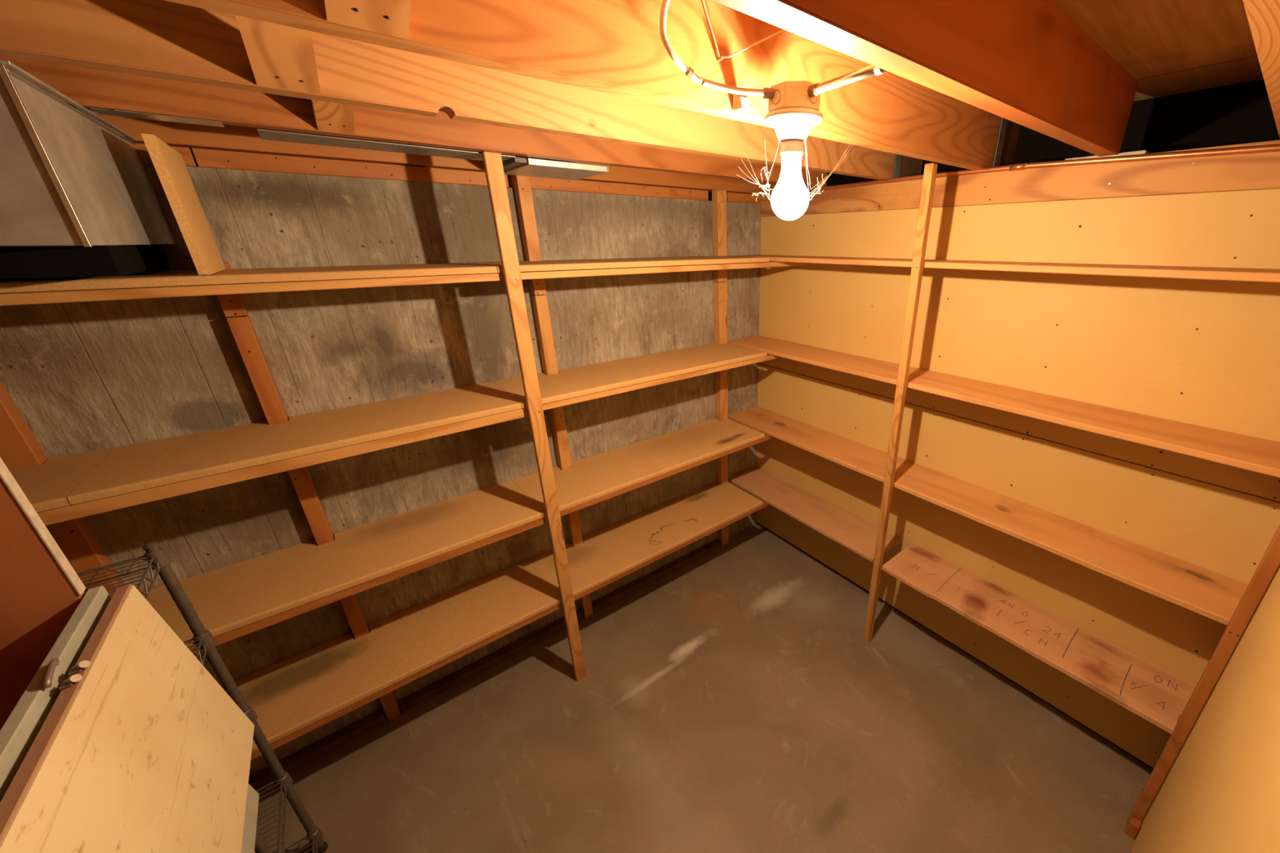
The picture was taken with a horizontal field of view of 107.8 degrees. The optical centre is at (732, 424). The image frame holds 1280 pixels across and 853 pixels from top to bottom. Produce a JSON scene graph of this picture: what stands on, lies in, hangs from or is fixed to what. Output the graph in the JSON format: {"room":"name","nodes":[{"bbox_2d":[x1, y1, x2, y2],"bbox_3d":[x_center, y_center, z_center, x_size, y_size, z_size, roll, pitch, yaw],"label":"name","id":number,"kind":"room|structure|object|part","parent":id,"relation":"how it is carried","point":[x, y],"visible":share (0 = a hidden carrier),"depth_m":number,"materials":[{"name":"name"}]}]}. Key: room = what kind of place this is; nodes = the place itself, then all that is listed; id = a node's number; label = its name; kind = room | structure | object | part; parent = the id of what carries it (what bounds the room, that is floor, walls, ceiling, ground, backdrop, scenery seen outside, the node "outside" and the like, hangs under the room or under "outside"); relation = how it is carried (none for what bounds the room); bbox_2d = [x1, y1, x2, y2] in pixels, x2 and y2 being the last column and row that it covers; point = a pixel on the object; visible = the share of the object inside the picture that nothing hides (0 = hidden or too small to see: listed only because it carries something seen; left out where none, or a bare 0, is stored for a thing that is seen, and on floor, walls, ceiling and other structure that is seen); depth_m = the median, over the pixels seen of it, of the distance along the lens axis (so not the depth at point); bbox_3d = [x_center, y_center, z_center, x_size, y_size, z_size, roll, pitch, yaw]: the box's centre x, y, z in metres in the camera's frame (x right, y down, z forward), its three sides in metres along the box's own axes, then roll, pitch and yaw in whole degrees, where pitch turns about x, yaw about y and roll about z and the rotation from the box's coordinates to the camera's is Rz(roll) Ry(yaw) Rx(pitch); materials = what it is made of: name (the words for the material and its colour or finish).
{"room":"basement storage room","nodes":[
{"label":"basement storage room","id":0,"kind":"room"},
{"bbox_2d":[0,163,760,776],"bbox_3d":[-1.190,0.152,2.013,4.062,2.156,0.150,-18,28,-37],"label":"wall","id":1,"kind":"structure","parent":0,"point":[85,376],"depth_m":1.68,"materials":[{"name":"concrete"}]},
{"bbox_2d":[134,142,760,204],"bbox_3d":[-1.297,-0.827,1.493,3.745,0.046,0.121,-18,28,-37],"label":"wooden beam","id":2,"kind":"structure","parent":1,"relation":"on","point":[199,157],"depth_m":1.54,"materials":[{"name":"brown wood"}]},
{"bbox_2d":[138,142,776,195],"bbox_3d":[-1.233,-0.958,1.484,3.894,0.196,0.031,-18,28,-37],"label":"trim","id":3,"kind":"structure","parent":1,"relation":"attached to","point":[771,188],"depth_m":2.61,"materials":[{"name":"brown wood"}]},
{"bbox_2d":[248,538,721,790],"bbox_3d":[-1.328,1.206,2.156,3.265,0.039,0.049,-18,28,-37],"label":"trim","id":4,"kind":"structure","parent":1,"relation":"attached to","point":[264,776],"depth_m":2.17,"materials":[{"name":"brown wood"}]},
{"bbox_2d":[255,523,1152,852],"bbox_3d":[-0.149,1.626,1.253,4.250,0.075,3.400,-18,28,-37],"label":"floor","id":5,"kind":"structure","parent":0,"point":[736,700],"depth_m":1.88,"materials":[{"name":"concrete"}]},
{"bbox_2d":[0,457,259,852],"bbox_3d":[-1.091,0.916,0.404,0.927,1.875,0.922,-18,28,-37],"label":"tall cabinet","id":6,"kind":"object","parent":5,"relation":"on","point":[115,737],"visible":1,"depth_m":0.71,"materials":[{"name":"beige wood"}]},
{"bbox_3d":[-0.801,0.704,0.589,0.018,0.632,0.921,-18,28,-37],"label":"rail","id":7,"kind":"part","parent":6,"relation":"part of","materials":[{"name":"grey paint"}]},
{"bbox_3d":[-0.917,0.357,0.635,0.011,0.003,0.018,-18,28,-37],"label":"latch plate","id":8,"kind":"part","parent":6,"relation":"part of","materials":[{"name":"metal"}]},
{"bbox_3d":[-0.935,0.348,0.656,0.011,0.003,0.018,-18,28,-37],"label":"latch plate","id":9,"kind":"part","parent":6,"relation":"part of","materials":[{"name":"metal"}]},
{"bbox_3d":[-0.764,0.597,0.595,0.046,0.407,0.900,-18,28,-37],"label":"hanging panel","id":10,"kind":"part","parent":6,"relation":"part of","materials":[{"name":"beige paint"}]},
{"bbox_2d":[76,542,328,852],"bbox_3d":[-1.519,0.985,1.065,0.595,1.260,0.347,-18,28,-37],"label":"wire rack","id":11,"kind":"object","parent":5,"relation":"on","point":[157,558],"visible":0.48,"depth_m":1.24,"materials":[{"name":"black metal"}]},
{"bbox_2d":[76,555,160,599],"bbox_3d":[-1.520,0.441,0.849,0.565,0.039,0.318,-18,28,-37],"label":"wire shelf","id":12,"kind":"object","parent":11,"relation":"attached to","point":[153,561],"depth_m":1.06,"materials":[{"name":"silver metal"}]},
{"bbox_2d":[182,638,207,665],"bbox_3d":[-1.520,0.688,0.947,0.565,0.039,0.318,-18,28,-37],"label":"wire shelf","id":13,"kind":"object","parent":11,"relation":"attached to","point":[201,644],"depth_m":1.20,"materials":[{"name":"silver metal"}]},
{"bbox_3d":[-1.409,0.866,1.342,0.024,1.225,0.024,-18,28,-37],"label":"post","id":14,"kind":"part","parent":11,"relation":"part of","materials":[{"name":"silver metal"}]},
{"bbox_3d":[-1.205,0.953,1.122,0.024,1.225,0.024,-18,28,-37],"label":"post","id":15,"kind":"part","parent":11,"relation":"part of","materials":[{"name":"metal"}]},
{"bbox_2d":[256,781,286,852],"bbox_3d":[-1.518,1.230,1.163,0.565,0.039,0.318,-18,28,-37],"label":"wire shelf","id":16,"kind":"object","parent":11,"relation":"attached to","point":[282,785],"depth_m":1.36,"materials":[{"name":"silver metal"}]},
{"bbox_2d":[284,835,317,852],"bbox_3d":[-1.518,1.497,1.269,0.565,0.039,0.318,-18,28,-37],"label":"wire shelf","id":17,"kind":"object","parent":11,"relation":"attached to","point":[313,840],"depth_m":1.52,"materials":[{"name":"silver metal"}]},
{"bbox_2d":[0,151,808,760],"bbox_3d":[-1.009,0.192,1.801,3.435,2.187,0.402,-18,28,-37],"label":"shelving","id":18,"kind":"object","parent":5,"relation":"on","point":[291,698],"visible":0.79,"depth_m":1.65,"materials":[{"name":"brown wood"}]},
{"bbox_2d":[140,133,226,275],"bbox_3d":[-1.373,-0.539,1.163,0.019,0.291,0.312,-18,28,-37],"label":"board","id":19,"kind":"object","parent":18,"relation":"on","point":[169,164],"visible":1,"depth_m":1.09,"materials":[{"name":"brown wood"}]},
{"bbox_3d":[-0.729,0.194,1.796,0.049,2.187,0.022,-18,28,-37],"label":"post","id":20,"kind":"part","parent":18,"relation":"part of","materials":[{"name":"brown wood"}]},
{"bbox_2d":[727,163,1279,839],"bbox_3d":[0.776,0.074,2.090,0.326,2.187,2.264,-18,28,-37],"label":"shelving","id":21,"kind":"object","parent":5,"relation":"on","point":[1169,701],"visible":1,"depth_m":1.74,"materials":[{"name":"brown wood"}]},
{"bbox_3d":[0.700,0.107,2.007,0.033,2.187,0.045,-18,28,-37],"label":"post","id":22,"kind":"part","parent":21,"relation":"part of","materials":[{"name":"brown wood"}]},
{"bbox_3d":[1.418,0.413,1.233,0.033,2.187,0.030,-18,28,-37],"label":"post","id":23,"kind":"part","parent":21,"relation":"part of","materials":[{"name":"brown wood"}]},
{"bbox_2d":[755,188,1279,769],"bbox_3d":[1.004,0.097,2.189,0.126,2.069,2.438,-18,28,-37],"label":"wall","id":24,"kind":"structure","parent":0,"point":[1204,353],"depth_m":1.78,"materials":[{"name":"paint"}]},
{"bbox_3d":[0.965,0.498,2.310,0.017,1.185,2.436,-18,28,-37],"label":"wall panel","id":25,"kind":"part","parent":24,"relation":"part of","materials":[{"name":"beige wood"}]},
{"bbox_3d":[0.963,-0.452,1.932,0.017,0.851,2.436,-18,28,-37],"label":"wall panel","id":26,"kind":"part","parent":24,"relation":"part of","materials":[{"name":"beige wood"}]},
{"bbox_2d":[760,139,1279,217],"bbox_3d":[1.000,-0.913,1.784,0.132,0.116,2.435,-18,28,-37],"label":"wooden beam","id":27,"kind":"structure","parent":24,"relation":"on","point":[1258,171],"depth_m":1.56,"materials":[{"name":"wood"}]},
{"bbox_2d":[1064,150,1151,159],"bbox_3d":[1.229,-0.872,1.508,0.116,0.010,0.212,-18,28,-37],"label":"board","id":28,"kind":"object","parent":27,"relation":"on","point":[1140,152],"visible":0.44,"depth_m":1.44,"materials":[{"name":"beige wood"}]},
{"bbox_2d":[764,143,1279,196],"bbox_3d":[0.899,-0.956,1.772,0.022,0.048,2.200,-18,28,-37],"label":"ledge","id":29,"kind":"object","parent":24,"relation":"attached to","point":[1266,148],"visible":0.94,"depth_m":1.52,"materials":[{"name":"wood"}]},
{"bbox_2d":[775,79,1279,191],"bbox_3d":[1.420,-0.859,1.638,0.050,0.502,3.525,-18,28,-37],"label":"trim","id":30,"kind":"structure","parent":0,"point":[1242,113],"depth_m":1.50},
{"bbox_2d":[1051,0,1263,101],"bbox_3d":[-0.141,-0.608,0.287,4.175,0.035,3.525,-18,28,-37],"label":"ceiling","id":31,"kind":"structure","parent":0,"point":[1168,46],"depth_m":1.09,"materials":[{"name":"brown wood"}]},
{"bbox_2d":[0,55,826,187],"bbox_3d":[-0.978,-0.825,1.141,3.775,0.189,0.050,-18,28,-37],"label":"joist","id":32,"kind":"object","parent":31,"relation":"attached to","point":[89,87],"visible":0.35,"depth_m":1.18,"materials":[{"name":"brown wood"}]},
{"bbox_2d":[89,106,224,127],"bbox_3d":[-1.228,-0.659,0.990,0.182,0.004,0.066,-18,28,-37],"label":"plate","id":33,"kind":"object","parent":32,"relation":"attached to","point":[101,111],"visible":1,"depth_m":0.98,"materials":[{"name":"metal"}]},
{"bbox_2d":[311,99,355,134],"bbox_3d":[-0.873,-0.762,0.989,0.072,0.183,0.334,-18,28,-37],"label":"brace","id":34,"kind":"object","parent":32,"relation":"attached to","point":[328,116],"visible":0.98,"depth_m":1.09,"materials":[{"name":"wood"}]},
{"bbox_2d":[257,128,609,180],"bbox_3d":[-0.883,-0.844,1.475,0.909,0.019,0.302,-18,28,-37],"label":"metal strip","id":35,"kind":"object","parent":32,"relation":"attached to","point":[512,165],"visible":0.8,"depth_m":1.42,"materials":[{"name":"metal"}]},
{"bbox_2d":[75,107,764,194],"bbox_3d":[-1.255,-0.929,1.414,3.736,0.196,0.051,-18,28,-37],"label":"joist","id":36,"kind":"object","parent":31,"relation":"attached to","point":[229,137],"visible":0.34,"depth_m":1.43,"materials":[{"name":"brown wood"}]},
{"bbox_2d":[0,59,175,279],"bbox_3d":[-1.728,-0.360,0.661,1.106,0.313,0.752,-18,28,-37],"label":"duct","id":37,"kind":"object","parent":36,"relation":"attached to","point":[78,198],"visible":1,"depth_m":0.83,"materials":[{"name":"metal"}]},
{"bbox_2d":[0,0,902,179],"bbox_3d":[-0.715,-0.717,0.876,3.800,0.194,0.055,-18,28,-37],"label":"joist","id":38,"kind":"object","parent":31,"relation":"attached to","point":[154,38],"depth_m":0.90,"materials":[{"name":"brown wood"}]},
{"bbox_2d":[235,15,320,94],"bbox_3d":[-0.677,-0.634,0.664,0.085,0.183,0.349,-18,28,-37],"label":"wood block","id":39,"kind":"object","parent":38,"relation":"attached to","point":[280,56],"visible":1,"depth_m":0.76,"materials":[{"name":"wood"}]},
{"bbox_3d":[0.721,-1.165,1.996,0.050,0.192,0.004,-18,28,-37],"label":"metal strip","id":40,"kind":"part","parent":38,"relation":"part of","materials":[{"name":"grey metal"}]},
{"bbox_2d":[164,0,1008,169],"bbox_3d":[-0.438,-0.612,0.609,3.844,0.194,0.053,-18,28,-37],"label":"joist","id":41,"kind":"object","parent":31,"relation":"attached to","point":[616,47],"depth_m":0.86,"materials":[{"name":"brown wood"}]},
{"bbox_2d":[321,0,410,39],"bbox_3d":[-0.353,-0.543,0.436,0.085,0.183,0.349,-18,28,-37],"label":"brace","id":42,"kind":"object","parent":41,"relation":"attached to","point":[389,17],"visible":1,"depth_m":0.57,"materials":[{"name":"wood"}]},
{"bbox_2d":[702,0,785,61],"bbox_3d":[0.103,-0.728,0.795,0.364,0.103,0.047,13,25,29],"label":"wire","id":43,"kind":"object","parent":41,"relation":"hanging from","point":[720,58],"visible":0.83,"depth_m":0.88,"materials":[{"name":"metal"}]},
{"bbox_2d":[733,80,822,206],"bbox_3d":[0.105,-0.568,0.983,0.139,0.244,0.162,-18,28,-37],"label":"ceiling light","id":44,"kind":"object","parent":41,"relation":"attached to","point":[792,113],"visible":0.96,"depth_m":0.92,"materials":[{"name":"metal"}]},
{"bbox_2d":[659,0,773,98],"bbox_3d":[-0.021,-0.711,0.830,0.232,0.182,0.047,-10,24,-23],"label":"electrical cable","id":45,"kind":"object","parent":44,"relation":"attached to","point":[766,92],"visible":1,"depth_m":0.85,"materials":[{"name":"white plastic"},{"name":"steel"}]},
{"bbox_3d":[0.124,-0.580,0.968,0.049,0.026,0.049,-18,28,-37],"label":"bulb","id":46,"kind":"part","parent":44,"relation":"part of","materials":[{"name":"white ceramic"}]},
{"bbox_2d":[737,137,855,200],"bbox_3d":[0.225,-0.624,1.118,0.118,0.171,0.543,17,27,36],"label":"cobweb","id":47,"kind":"object","parent":44,"relation":"attached to","point":[824,180],"visible":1,"depth_m":1.03,"materials":[{"name":"beige fabric"}]},
{"bbox_3d":[1.014,-1.065,1.743,0.050,0.192,0.004,-18,28,-37],"label":"metal strip","id":48,"kind":"part","parent":41,"relation":"part of","materials":[{"name":"grey metal"}]},
{"bbox_2d":[892,154,923,177],"bbox_3d":[0.792,-1.204,2.087,0.183,0.189,0.050,-18,28,-37],"label":"joist","id":49,"kind":"object","parent":31,"relation":"attached to","point":[910,166],"visible":0.12,"depth_m":2.08,"materials":[{"name":"brown wood"}]},
{"bbox_2d":[712,0,1138,156],"bbox_3d":[-0.217,-0.490,0.297,3.740,0.189,0.052,-18,28,-37],"label":"joist","id":50,"kind":"object","parent":31,"relation":"attached to","point":[1028,64],"visible":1,"depth_m":0.83,"materials":[{"name":"brown wood"}]},
{"bbox_2d":[807,64,886,97],"bbox_3d":[0.199,-0.611,0.813,0.020,0.028,0.199,-11,24,-26],"label":"conduit","id":51,"kind":"object","parent":50,"relation":"attached to","point":[816,89],"visible":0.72,"depth_m":0.81,"materials":[{"name":"metal"}]},
{"bbox_2d":[992,116,1021,165],"bbox_3d":[1.069,-1.099,1.820,0.139,0.189,0.050,-18,28,-37],"label":"joist","id":52,"kind":"object","parent":31,"relation":"attached to","point":[1012,131],"visible":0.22,"depth_m":1.80,"materials":[{"name":"brown wood"}]},
{"bbox_2d":[1242,0,1279,137],"bbox_3d":[0.085,-0.396,0.059,3.862,0.189,0.054,-18,28,-37],"label":"joist","id":53,"kind":"object","parent":31,"relation":"attached to","point":[1263,15],"visible":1,"depth_m":0.62,"materials":[{"name":"brown wood"}]},
{"bbox_2d":[1131,565,1279,852],"bbox_3d":[1.141,0.548,0.912,1.438,2.175,0.133,-18,28,-37],"label":"wall","id":54,"kind":"structure","parent":0,"point":[1220,793],"depth_m":0.98,"materials":[{"name":"beige paint"}]}
]}

